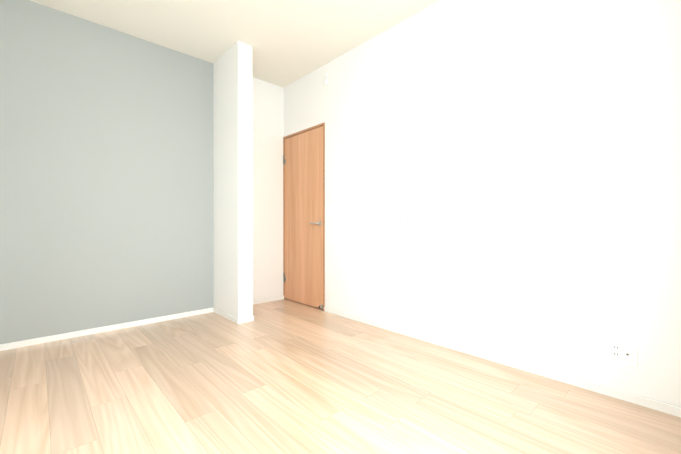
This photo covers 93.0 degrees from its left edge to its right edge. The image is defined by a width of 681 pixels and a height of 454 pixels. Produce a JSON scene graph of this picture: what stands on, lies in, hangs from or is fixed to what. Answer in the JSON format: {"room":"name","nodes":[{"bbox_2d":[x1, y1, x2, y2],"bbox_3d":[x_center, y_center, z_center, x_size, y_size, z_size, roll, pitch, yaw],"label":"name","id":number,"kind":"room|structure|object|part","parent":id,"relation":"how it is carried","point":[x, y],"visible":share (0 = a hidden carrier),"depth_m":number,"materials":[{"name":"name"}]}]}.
{"room":"empty bedroom","nodes":[
{"label":"empty bedroom","id":0,"kind":"room"},
{"bbox_2d":[0,0,283,343],"bbox_3d":[-1.656,-0.410,3.174,2.747,2.604,0.120,0,0,-43],"label":"wall","id":1,"kind":"structure","parent":0,"point":[106,183],"depth_m":2.77,"materials":[{"name":"grey paint"}]},
{"bbox_2d":[0,308,211,350],"bbox_3d":[-1.928,0.870,2.835,1.639,0.046,0.009,0,0,-43],"label":"baseboard","id":2,"kind":"structure","parent":1,"relation":"attached to","point":[23,343],"depth_m":2.71,"materials":[{"name":"white wood"}]},
{"bbox_2d":[253,295,283,304],"bbox_3d":[-0.962,0.866,3.742,0.723,0.046,0.009,0,0,-43],"label":"baseboard","id":3,"kind":"structure","parent":1,"relation":"attached to","point":[270,299],"depth_m":3.84,"materials":[{"name":"white wood"}]},
{"bbox_2d":[213,41,252,318],"bbox_3d":[-1.088,-0.411,3.238,0.144,2.604,0.582,0,0,-43],"label":"pillar","id":4,"kind":"structure","parent":0,"point":[233,174],"depth_m":3.07,"materials":[{"name":"white paint"}]},
{"bbox_2d":[212,307,239,323],"bbox_3d":[-1.125,0.869,3.170,0.009,0.046,0.545,0,0,-43],"label":"baseboard","id":5,"kind":"structure","parent":4,"relation":"attached to","point":[219,312],"depth_m":3.15,"materials":[{"name":"white wood"}]},
{"bbox_2d":[240,316,253,321],"bbox_3d":[-1.013,0.868,3.275,0.009,0.046,0.545,0,0,-43],"label":"baseboard","id":6,"kind":"structure","parent":4,"relation":"attached to","point":[251,318],"depth_m":3.05,"materials":[{"name":"white wood"}]},
{"bbox_2d":[30,0,439,87],"bbox_3d":[-0.314,-1.757,1.739,2.747,0.100,4.041,0,0,-43],"label":"ceiling","id":7,"kind":"structure","parent":0,"point":[290,41],"depth_m":2.73,"materials":[{"name":"paint"}]},
{"bbox_2d":[0,299,680,453],"bbox_3d":[-0.314,0.947,1.749,2.747,0.100,4.041,0,0,-43],"label":"floor","id":8,"kind":"structure","parent":0,"point":[285,376],"depth_m":1.69,"materials":[{"name":"brown wood"}]},
{"bbox_2d":[284,0,680,406],"bbox_3d":[0.643,-0.408,2.643,0.120,2.604,4.041,0,0,-43],"label":"wall","id":9,"kind":"structure","parent":0,"point":[514,166],"depth_m":2.05,"materials":[{"name":"white paint"}]},
{"bbox_2d":[283,126,322,308],"bbox_3d":[-0.447,-0.101,3.706,0.096,1.958,0.757,0,0,-43],"label":"door","id":10,"kind":"structure","parent":9,"relation":"in","point":[303,216],"depth_m":3.69,"materials":[{"name":"brown wood"}]},
{"bbox_3d":[-0.689,-0.107,3.970,0.017,1.562,0.041,0,0,-43],"label":"door hinges","id":11,"kind":"part","parent":10,"relation":"part of","materials":[{"name":"silver metal"}]},
{"bbox_2d":[283,122,324,310],"bbox_3d":[-0.409,-0.109,3.727,0.080,1.996,0.780,0,0,-43],"label":"door frame","id":12,"kind":"structure","parent":9,"relation":"attached to","point":[306,130],"depth_m":3.42,"materials":[{"name":"brown wood"}]},
{"bbox_2d":[324,307,680,416],"bbox_3d":[0.757,0.871,2.433,0.009,0.046,2.705,0,0,-43],"label":"baseboard","id":13,"kind":"structure","parent":9,"relation":"attached to","point":[667,408],"depth_m":1.97,"materials":[{"name":"white wood"}]},
{"bbox_2d":[607,337,637,366],"bbox_3d":[1.457,0.647,1.675,0.025,0.122,0.122,0,0,-43],"label":"electrical outlet","id":14,"kind":"object","parent":9,"relation":"attached to","point":[622,351],"visible":1,"depth_m":1.67,"materials":[{"name":"white plastic"}]}
]}

